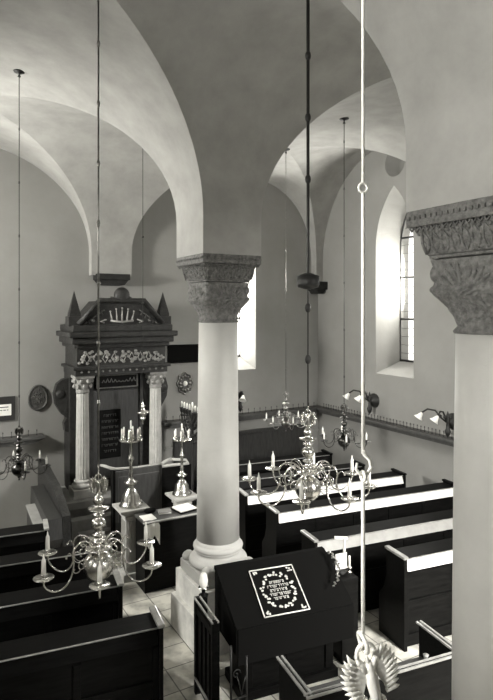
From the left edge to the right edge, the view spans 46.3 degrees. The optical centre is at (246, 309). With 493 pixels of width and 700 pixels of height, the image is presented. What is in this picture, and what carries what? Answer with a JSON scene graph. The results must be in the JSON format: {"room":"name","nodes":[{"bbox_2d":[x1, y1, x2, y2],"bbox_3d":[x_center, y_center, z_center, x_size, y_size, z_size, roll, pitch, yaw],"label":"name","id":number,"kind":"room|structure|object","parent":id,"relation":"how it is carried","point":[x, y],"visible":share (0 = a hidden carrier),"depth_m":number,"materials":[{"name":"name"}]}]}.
{"room":"house of worship","nodes":[
{"label":"house of worship","id":0,"kind":"room"},
{"bbox_2d":[0,149,317,528],"bbox_3d":[-3.051,0.225,12.168,10.600,7.950,0.950,0,0,-30],"label":"wall","id":1,"kind":"structure","parent":0,"point":[54,247],"depth_m":11.51,"materials":[{"name":"paint"}]},
{"bbox_2d":[0,396,14,420],"bbox_3d":[-4.548,1.845,10.737,0.440,0.450,0.045,0,0,-30],"label":"framed notice","id":2,"kind":"object","parent":1,"relation":"attached to","point":[7,404],"visible":1,"depth_m":10.77,"materials":[{"name":"grey paper"}]},
{"bbox_2d":[0,464,37,471],"bbox_3d":[-5.627,2.990,10.128,4.100,0.060,0.030,0,0,-30],"label":"trim","id":3,"kind":"structure","parent":1,"relation":"attached to","point":[35,465],"depth_m":10.95,"materials":[{"name":"paint"}]},
{"bbox_2d":[0,433,44,446],"bbox_3d":[-5.609,2.440,9.994,4.000,0.140,0.280,0,0,-30],"label":"shelf","id":4,"kind":"object","parent":1,"relation":"attached to","point":[7,441],"visible":1,"depth_m":10.72,"materials":[{"name":"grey wood"}]},
{"bbox_2d":[28,385,47,410],"bbox_3d":[-3.999,1.680,11.047,0.374,0.504,0.052,0,0,-30],"label":"oval plaque","id":5,"kind":"object","parent":1,"relation":"attached to","point":[38,395],"visible":1,"depth_m":11.04,"materials":[{"name":"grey metal"}]},
{"bbox_2d":[93,273,129,285],"bbox_3d":[-2.716,-0.610,11.605,0.660,0.220,0.360,0,0,-30],"label":"corbel","id":6,"kind":"object","parent":1,"relation":"attached to","point":[105,279],"visible":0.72,"depth_m":11.48,"materials":[{"name":"stone"}]},
{"bbox_2d":[167,344,198,362],"bbox_3d":[-1.348,0.950,12.566,0.799,0.399,0.052,0,0,-30],"label":"tablet","id":7,"kind":"object","parent":1,"relation":"attached to","point":[185,353],"visible":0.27,"depth_m":12.53,"materials":[{"name":"black stone"}]},
{"bbox_2d":[176,372,192,394],"bbox_3d":[-1.337,1.600,12.557,0.400,0.511,0.077,0,0,-30],"label":"rosette","id":8,"kind":"object","parent":1,"relation":"attached to","point":[184,383],"visible":1,"depth_m":12.54,"materials":[{"name":"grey metal"}]},
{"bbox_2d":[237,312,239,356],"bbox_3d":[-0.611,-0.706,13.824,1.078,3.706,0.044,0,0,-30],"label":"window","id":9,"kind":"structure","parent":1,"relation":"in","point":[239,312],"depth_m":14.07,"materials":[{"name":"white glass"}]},
{"bbox_2d":[164,429,318,450],"bbox_3d":[0.013,2.990,13.358,4.100,0.060,0.030,0,0,-30],"label":"trim","id":10,"kind":"structure","parent":1,"relation":"attached to","point":[313,430],"depth_m":12.41,"materials":[{"name":"paint"}]},
{"bbox_2d":[238,391,245,411],"bbox_3d":[-0.264,2.074,12.933,0.716,0.508,0.492,0,0,-30],"label":"wall sconce","id":11,"kind":"object","parent":1,"relation":"attached to","point":[241,398],"visible":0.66,"depth_m":13.07,"materials":[{"name":"grey metal"}]},
{"bbox_2d":[161,405,323,428],"bbox_3d":[0.032,2.440,13.225,4.200,0.140,0.280,0,0,-30],"label":"shelf","id":12,"kind":"object","parent":1,"relation":"attached to","point":[176,423],"visible":0.61,"depth_m":13.32,"materials":[{"name":"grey wood"}]},
{"bbox_2d":[0,0,492,281],"bbox_3d":[0.503,-2.109,5.963,10.600,2.840,13.350,0,0,-30],"label":"ceiling","id":13,"kind":"structure","parent":0,"point":[204,101],"depth_m":6.75,"materials":[{"name":"paint"}]},
{"bbox_2d":[0,69,50,479],"bbox_3d":[-2.912,-0.437,7.378,0.714,5.241,0.806,0,0,27],"label":"chandelier","id":14,"kind":"object","parent":13,"relation":"hanging from","point":[19,468],"visible":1,"depth_m":7.38,"materials":[{"name":"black metal"}]},
{"bbox_2d":[33,0,161,598],"bbox_3d":[-1.234,-0.381,4.801,0.991,5.422,1.120,0,0,-16],"label":"chandelier","id":15,"kind":"object","parent":13,"relation":"hanging from","point":[98,565],"visible":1,"depth_m":4.78,"materials":[{"name":"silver metal"}]},
{"bbox_2d":[41,554,45,574],"bbox_3d":[-1.571,1.970,4.459,0.036,0.160,0.036,0,0,44],"label":"candle","id":16,"kind":"object","parent":15,"relation":"on","point":[43,563],"depth_m":4.45,"materials":[{"name":"white wax"}]},
{"bbox_2d":[45,531,49,549],"bbox_3d":[-1.699,1.970,4.921,0.036,0.160,0.036,0,0,14],"label":"candle","id":17,"kind":"object","parent":15,"relation":"on","point":[47,544],"depth_m":4.91,"materials":[{"name":"white wax"}]},
{"bbox_2d":[97,561,101,581],"bbox_3d":[-1.106,1.970,4.339,0.036,0.160,0.036,0,0,-16],"label":"candle","id":18,"kind":"object","parent":15,"relation":"on","point":[99,570],"depth_m":4.33,"materials":[{"name":"white wax"}]},
{"bbox_2d":[144,523,147,539],"bbox_3d":[-0.898,1.970,5.144,0.036,0.160,0.036,0,0,44],"label":"candle","id":19,"kind":"object","parent":15,"relation":"on","point":[145,527],"depth_m":5.13,"materials":[{"name":"white wax"}]},
{"bbox_2d":[150,543,153,561],"bbox_3d":[-0.770,1.970,4.682,0.036,0.160,0.036,0,0,14],"label":"candle","id":20,"kind":"object","parent":15,"relation":"on","point":[151,548],"depth_m":4.67,"materials":[{"name":"white wax"}]},
{"bbox_2d":[136,236,148,423],"bbox_3d":[-1.881,-0.449,10.447,0.240,5.059,0.240,0,0,-30],"label":"hanging lamp","id":21,"kind":"object","parent":13,"relation":"hanging from","point":[142,412],"visible":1,"depth_m":10.41,"materials":[{"name":"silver metal"}]},
{"bbox_2d":[263,148,305,430],"bbox_3d":[0.761,-0.380,11.107,0.793,5.440,0.896,0,0,43],"label":"chandelier","id":22,"kind":"object","parent":13,"relation":"hanging from","point":[285,423],"visible":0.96,"depth_m":11.08,"materials":[{"name":"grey metal"}]},
{"bbox_2d":[241,0,377,513],"bbox_3d":[0.597,-0.584,5.597,1.230,5.028,1.230,0,0,34],"label":"chandelier","id":23,"kind":"object","parent":13,"relation":"hanging from","point":[307,488],"visible":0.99,"depth_m":5.57,"materials":[{"name":"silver metal"}]},
{"bbox_2d":[248,460,250,475],"bbox_3d":[0.030,1.570,5.716,0.036,0.160,0.036,0,0,12],"label":"candle","id":24,"kind":"object","parent":23,"relation":"on","point":[249,465],"depth_m":5.70,"materials":[{"name":"white wax"}]},
{"bbox_2d":[257,473,260,489],"bbox_3d":[0.112,1.570,5.280,0.036,0.160,0.036,0,0,-33],"label":"candle","id":25,"kind":"object","parent":23,"relation":"on","point":[258,478],"depth_m":5.27,"materials":[{"name":"white wax"}]},
{"bbox_2d":[271,453,274,465],"bbox_3d":[0.280,1.570,6.082,0.036,0.160,0.036,0,0,-33],"label":"candle","id":26,"kind":"object","parent":23,"relation":"on","point":[272,457],"depth_m":6.07,"materials":[{"name":"white wax"}]},
{"bbox_2d":[299,481,302,498],"bbox_3d":[0.479,1.570,5.029,0.036,0.160,0.036,0,0,12],"label":"candle","id":27,"kind":"object","parent":23,"relation":"on","point":[301,486],"depth_m":5.02,"materials":[{"name":"white wax"}]},
{"bbox_2d":[348,478,351,495],"bbox_3d":[0.915,1.570,5.112,0.036,0.160,0.036,0,0,-33],"label":"candle","id":28,"kind":"object","parent":23,"relation":"on","point":[349,483],"depth_m":5.10,"materials":[{"name":"white wax"}]},
{"bbox_2d":[350,456,353,470],"bbox_3d":[1.083,1.570,5.914,0.036,0.160,0.036,0,0,-33],"label":"candle","id":29,"kind":"object","parent":23,"relation":"on","point":[351,461],"depth_m":5.90,"materials":[{"name":"white wax"}]},
{"bbox_2d":[367,472,370,482],"bbox_3d":[1.165,1.570,5.478,0.036,0.160,0.036,0,0,12],"label":"candle","id":30,"kind":"object","parent":23,"relation":"on","point":[368,476],"depth_m":5.47,"materials":[{"name":"white wax"}]},
{"bbox_2d":[319,117,370,450],"bbox_3d":[1.579,-0.408,9.316,0.896,5.375,0.793,0,0,34],"label":"chandelier","id":31,"kind":"object","parent":13,"relation":"hanging from","point":[344,441],"visible":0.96,"depth_m":9.28,"materials":[{"name":"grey metal"}]},
{"bbox_2d":[340,0,399,699],"bbox_3d":[0.303,-0.624,1.499,1.120,4.907,0.991,0,0,-44],"label":"chandelier","id":32,"kind":"object","parent":13,"relation":"hanging from","point":[385,667],"visible":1,"depth_m":1.50,"materials":[{"name":"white metal"}]},
{"bbox_2d":[108,502,451,699],"bbox_3d":[0.503,4.350,5.963,12.500,0.300,15.250,0,0,-30],"label":"floor","id":33,"kind":"structure","parent":0,"point":[178,658],"depth_m":7.15,"materials":[{"name":"tile"}]},
{"bbox_2d":[0,519,48,555],"bbox_3d":[-4.427,3.623,7.657,3.390,1.155,0.545,0,0,-22],"label":"pew","id":34,"kind":"object","parent":33,"relation":"on","point":[27,538],"visible":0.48,"depth_m":8.00,"materials":[{"name":"brown wood"}]},
{"bbox_2d":[0,540,91,593],"bbox_3d":[-3.743,3.623,6.869,3.790,1.155,0.545,0,0,-22],"label":"pew","id":35,"kind":"object","parent":33,"relation":"on","point":[17,571],"visible":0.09,"depth_m":7.15,"materials":[{"name":"brown wood"}]},
{"bbox_2d":[25,459,70,548],"bbox_3d":[-3.448,3.490,9.693,0.490,1.420,2.150,0,0,-30],"label":"parapet","id":36,"kind":"object","parent":33,"relation":"on","point":[47,500],"visible":0.6,"depth_m":9.26,"materials":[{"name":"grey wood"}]},
{"bbox_2d":[0,568,123,641],"bbox_3d":[-3.221,3.623,5.958,3.790,1.155,0.545,0,0,-22],"label":"pew","id":37,"kind":"object","parent":33,"relation":"on","point":[33,611],"visible":0.43,"depth_m":6.25,"materials":[{"name":"brown wood"}]},
{"bbox_2d":[0,605,164,699],"bbox_3d":[-2.682,3.623,5.097,3.870,1.155,0.545,0,0,-22],"label":"pew","id":38,"kind":"object","parent":33,"relation":"on","point":[121,658],"visible":1,"depth_m":5.40,"materials":[{"name":"brown wood"}]},
{"bbox_2d":[71,511,110,545],"bbox_3d":[-2.180,3.950,10.558,2.010,0.500,0.370,0,0,-30],"label":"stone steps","id":39,"kind":"structure","parent":33,"relation":"on","point":[79,525],"depth_m":10.16,"materials":[{"name":"grey stone"}]},
{"bbox_2d":[53,287,177,517],"bbox_3d":[-2.525,1.883,11.230,2.400,4.635,1.160,0,0,-30],"label":"torah ark","id":40,"kind":"object","parent":33,"relation":"on","point":[133,337],"visible":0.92,"depth_m":10.99,"materials":[{"name":"grey wood"}]},
{"bbox_2d":[112,499,149,582],"bbox_3d":[-1.821,3.640,9.075,0.470,1.120,0.470,0,0,-30],"label":"post","id":41,"kind":"object","parent":33,"relation":"on","point":[128,520],"visible":0.66,"depth_m":8.94,"materials":[{"name":"stone"}]},
{"bbox_2d":[119,420,142,509],"bbox_3d":[-1.821,2.408,9.075,0.378,1.345,0.378,0,0,-30],"label":"candlestick","id":42,"kind":"object","parent":41,"relation":"on","point":[130,497],"visible":1,"depth_m":9.01,"materials":[{"name":"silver metal"}]},
{"bbox_2d":[119,436,142,442],"bbox_3d":[-1.821,2.054,9.075,0.378,0.043,0.378,0,0,-30],"label":"tray","id":43,"kind":"object","parent":42,"relation":"on","point":[132,439],"depth_m":9.00,"materials":[{"name":"silver metal"}]},
{"bbox_2d":[100,458,190,552],"bbox_3d":[-1.804,3.440,10.388,1.666,1.520,0.273,0,0,-30],"label":"parapet","id":44,"kind":"object","parent":33,"relation":"on","point":[154,480],"visible":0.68,"depth_m":10.27,"materials":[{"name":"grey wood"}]},
{"bbox_2d":[134,507,196,593],"bbox_3d":[-1.229,3.632,8.907,0.920,1.137,0.479,0,0,-30],"label":"desk","id":45,"kind":"object","parent":33,"relation":"on","point":[178,532],"depth_m":8.72,"materials":[{"name":"brown wood"}]},
{"bbox_2d":[139,514,159,548],"bbox_3d":[-1.460,3.327,8.656,0.217,0.402,0.326,0,0,-30],"label":"napkin","id":46,"kind":"object","parent":45,"relation":"on","point":[154,528],"visible":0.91,"depth_m":8.56,"materials":[{"name":"white fabric"}]},
{"bbox_2d":[158,508,171,514],"bbox_3d":[-1.265,3.119,8.909,0.200,0.032,0.160,0,0,-15],"label":"closed book","id":47,"kind":"object","parent":45,"relation":"on","point":[160,511],"visible":1,"depth_m":8.87,"materials":[{"name":"grey paper"}]},
{"bbox_2d":[171,503,196,513],"bbox_3d":[-0.977,3.112,9.050,0.320,0.045,0.300,0,0,-38],"label":"open book","id":48,"kind":"object","parent":45,"relation":"on","point":[186,507],"visible":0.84,"depth_m":9.00,"materials":[{"name":"white paper"}]},
{"bbox_2d":[165,490,196,505],"bbox_3d":[-1.101,3.668,9.810,0.446,1.064,0.446,0,0,-30],"label":"post","id":49,"kind":"object","parent":33,"relation":"on","point":[175,500],"visible":0.18,"depth_m":9.68,"materials":[{"name":"wood"}]},
{"bbox_2d":[172,424,191,496],"bbox_3d":[-1.101,2.532,9.810,0.340,1.208,0.340,0,0,-30],"label":"candlestick","id":50,"kind":"object","parent":49,"relation":"on","point":[181,489],"visible":1,"depth_m":9.74,"materials":[{"name":"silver metal"}]},
{"bbox_2d":[172,437,191,441],"bbox_3d":[-1.101,2.215,9.810,0.340,0.039,0.340,0,0,-30],"label":"tray","id":51,"kind":"object","parent":50,"relation":"on","point":[176,439],"depth_m":9.73,"materials":[{"name":"silver metal"}]},
{"bbox_2d":[179,401,197,505],"bbox_3d":[-1.058,3.000,11.264,0.440,2.400,1.127,0,0,-30],"label":"hanukkah menorah","id":52,"kind":"object","parent":33,"relation":"on","point":[191,417],"visible":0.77,"depth_m":11.24,"materials":[{"name":"grey metal"}]},
{"bbox_2d":[194,595,219,699],"bbox_3d":[-0.428,3.670,6.072,0.090,1.060,0.600,0,0,-24],"label":"gate","id":53,"kind":"object","parent":33,"relation":"on","point":[206,630],"visible":1,"depth_m":6.03,"materials":[{"name":"brown wood"}]},
{"bbox_2d":[198,572,208,613],"bbox_3d":[-0.482,3.580,6.477,0.120,1.240,0.120,0,0,-30],"label":"lamp","id":54,"kind":"object","parent":53,"relation":"on","point":[203,581],"visible":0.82,"depth_m":6.45,"materials":[{"name":"white glass"}]},
{"bbox_2d":[171,253,261,654],"bbox_3d":[-0.371,1.755,7.509,0.940,4.890,0.940,0,0,-30],"label":"stone column","id":55,"kind":"structure","parent":33,"relation":"on","point":[218,290],"depth_m":7.27,"materials":[{"name":"stone"}]},
{"bbox_2d":[230,645,247,699],"bbox_3d":[-0.077,3.775,5.787,0.202,0.850,0.024,0,0,-30],"label":"rail","id":56,"kind":"object","parent":33,"relation":"on","point":[246,675],"visible":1,"depth_m":5.78,"materials":[{"name":"grey"}]},
{"bbox_2d":[174,423,305,501],"bbox_3d":[0.068,3.480,13.061,3.540,1.440,0.500,0,0,-30],"label":"bench","id":57,"kind":"object","parent":33,"relation":"on","point":[259,443],"visible":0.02,"depth_m":13.46,"materials":[{"name":"brown wood"}]},
{"bbox_2d":[214,546,353,699],"bbox_3d":[0.422,3.575,6.581,1.430,1.250,0.735,0,0,-22],"label":"desk","id":58,"kind":"object","parent":33,"relation":"on","point":[306,638],"visible":0.83,"depth_m":6.38,"materials":[{"name":"brown wood"}]},
{"bbox_2d":[248,564,309,617],"bbox_3d":[0.362,3.139,6.463,0.545,0.294,0.510,0,0,-19],"label":"cover","id":59,"kind":"object","parent":58,"relation":"on","point":[278,589],"visible":1,"depth_m":6.45,"materials":[{"name":"black fabric"}]},
{"bbox_2d":[327,551,340,586],"bbox_3d":[1.042,3.027,6.756,0.138,0.219,0.476,0,0,0],"label":"cord","id":60,"kind":"object","parent":58,"relation":"on","point":[329,552],"visible":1,"depth_m":6.76,"materials":[{"name":"grey fabric"}]},
{"bbox_2d":[239,449,332,475],"bbox_3d":[0.474,3.643,12.136,2.780,1.115,0.545,0,0,-22],"label":"pew","id":61,"kind":"object","parent":33,"relation":"on","point":[259,466],"visible":0.26,"depth_m":12.01,"materials":[{"name":"brown wood"}]},
{"bbox_2d":[239,460,364,489],"bbox_3d":[0.837,3.643,11.167,3.110,1.115,0.545,0,0,-22],"label":"pew","id":62,"kind":"object","parent":33,"relation":"on","point":[267,479],"visible":0.09,"depth_m":10.98,"materials":[{"name":"brown wood"}]},
{"bbox_2d":[239,468,406,557],"bbox_3d":[1.379,3.623,10.371,3.260,1.155,0.545,0,0,-22],"label":"pew","id":63,"kind":"object","parent":33,"relation":"on","point":[252,514],"visible":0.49,"depth_m":9.76,"materials":[{"name":"brown wood"}]},
{"bbox_2d":[332,563,357,664],"bbox_3d":[1.148,3.700,7.065,0.230,1.000,0.450,0,0,-22],"label":"base cabinet","id":64,"kind":"object","parent":33,"relation":"on","point":[342,648],"visible":0.34,"depth_m":6.88,"materials":[{"name":"brown wood"}]},
{"bbox_2d":[334,536,347,574],"bbox_3d":[1.138,2.980,7.001,0.191,0.440,0.140,0,0,-22],"label":"desk lamp","id":65,"kind":"object","parent":64,"relation":"on","point":[341,557],"visible":0.88,"depth_m":6.97,"materials":[{"name":"grey metal"}]},
{"bbox_2d":[346,555,352,573],"bbox_3d":[1.255,3.098,7.028,0.080,0.205,0.080,0,0,-22],"label":"candle holder","id":66,"kind":"object","parent":64,"relation":"on","point":[349,567],"visible":1,"depth_m":7.01,"materials":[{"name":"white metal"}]},
{"bbox_2d":[262,479,452,556],"bbox_3d":[1.985,3.623,9.613,3.560,1.155,0.545,0,0,-22],"label":"pew","id":67,"kind":"object","parent":33,"relation":"on","point":[284,523],"visible":0.45,"depth_m":9.24,"materials":[{"name":"brown wood"}]},
{"bbox_2d":[276,620,451,699],"bbox_3d":[1.164,3.715,5.403,1.680,0.970,0.615,0,0,-22],"label":"pew","id":68,"kind":"object","parent":33,"relation":"on","point":[428,676],"visible":0.71,"depth_m":5.28,"materials":[{"name":"brown wood"}]},
{"bbox_2d":[300,509,452,612],"bbox_3d":[2.528,3.623,8.573,3.750,1.155,0.545,0,0,-22],"label":"pew","id":69,"kind":"object","parent":33,"relation":"on","point":[434,526],"visible":0.35,"depth_m":8.07,"materials":[{"name":"brown wood"}]},
{"bbox_2d":[379,538,452,651],"bbox_3d":[3.299,3.618,7.905,3.180,1.165,0.545,0,0,-22],"label":"pew","id":70,"kind":"object","parent":33,"relation":"on","point":[417,586],"visible":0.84,"depth_m":7.28,"materials":[{"name":"brown wood"}]},
{"bbox_2d":[406,195,492,699],"bbox_3d":[1.687,1.755,3.916,0.940,4.890,0.940,0,0,-30],"label":"stone column","id":71,"kind":"structure","parent":33,"relation":"on","point":[457,237],"depth_m":3.76,"materials":[{"name":"stone"}]},
{"bbox_2d":[318,151,456,486],"bbox_3d":[5.514,0.225,8.834,0.950,7.950,15.250,0,0,-30],"label":"wall","id":72,"kind":"structure","parent":0,"point":[404,390],"depth_m":12.67,"materials":[{"name":"paint"}]},
{"bbox_2d":[309,281,327,293],"bbox_3d":[1.745,-0.545,14.137,0.320,0.290,0.400,0,0,-30],"label":"corbel","id":73,"kind":"object","parent":72,"relation":"attached to","point":[323,286],"visible":0.56,"depth_m":14.01,"materials":[{"name":"stone"}]},
{"bbox_2d":[343,389,379,413],"bbox_3d":[2.489,2.014,12.664,0.492,0.508,0.716,0,0,-30],"label":"wall sconce","id":74,"kind":"object","parent":72,"relation":"attached to","point":[373,399],"visible":0.91,"depth_m":12.51,"materials":[{"name":"grey metal"}]},
{"bbox_2d":[317,407,453,446],"bbox_3d":[4.879,2.435,8.735,0.250,0.130,12.310,0,0,-30],"label":"shelf","id":75,"kind":"object","parent":72,"relation":"attached to","point":[410,431],"visible":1,"depth_m":11.81,"materials":[{"name":"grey wood"}]},
{"bbox_2d":[400,215,413,362],"bbox_3d":[3.704,-0.707,12.447,0.044,3.710,1.084,0,0,-30],"label":"window","id":76,"kind":"structure","parent":72,"relation":"in","point":[401,237],"depth_m":12.82,"materials":[{"name":"grey metal"}]},
{"bbox_2d":[414,408,453,436],"bbox_3d":[3.548,2.114,10.816,0.492,0.508,0.716,0,0,-30],"label":"wall sconce","id":77,"kind":"object","parent":72,"relation":"attached to","point":[449,418],"visible":0.94,"depth_m":10.67,"materials":[{"name":"grey metal"}]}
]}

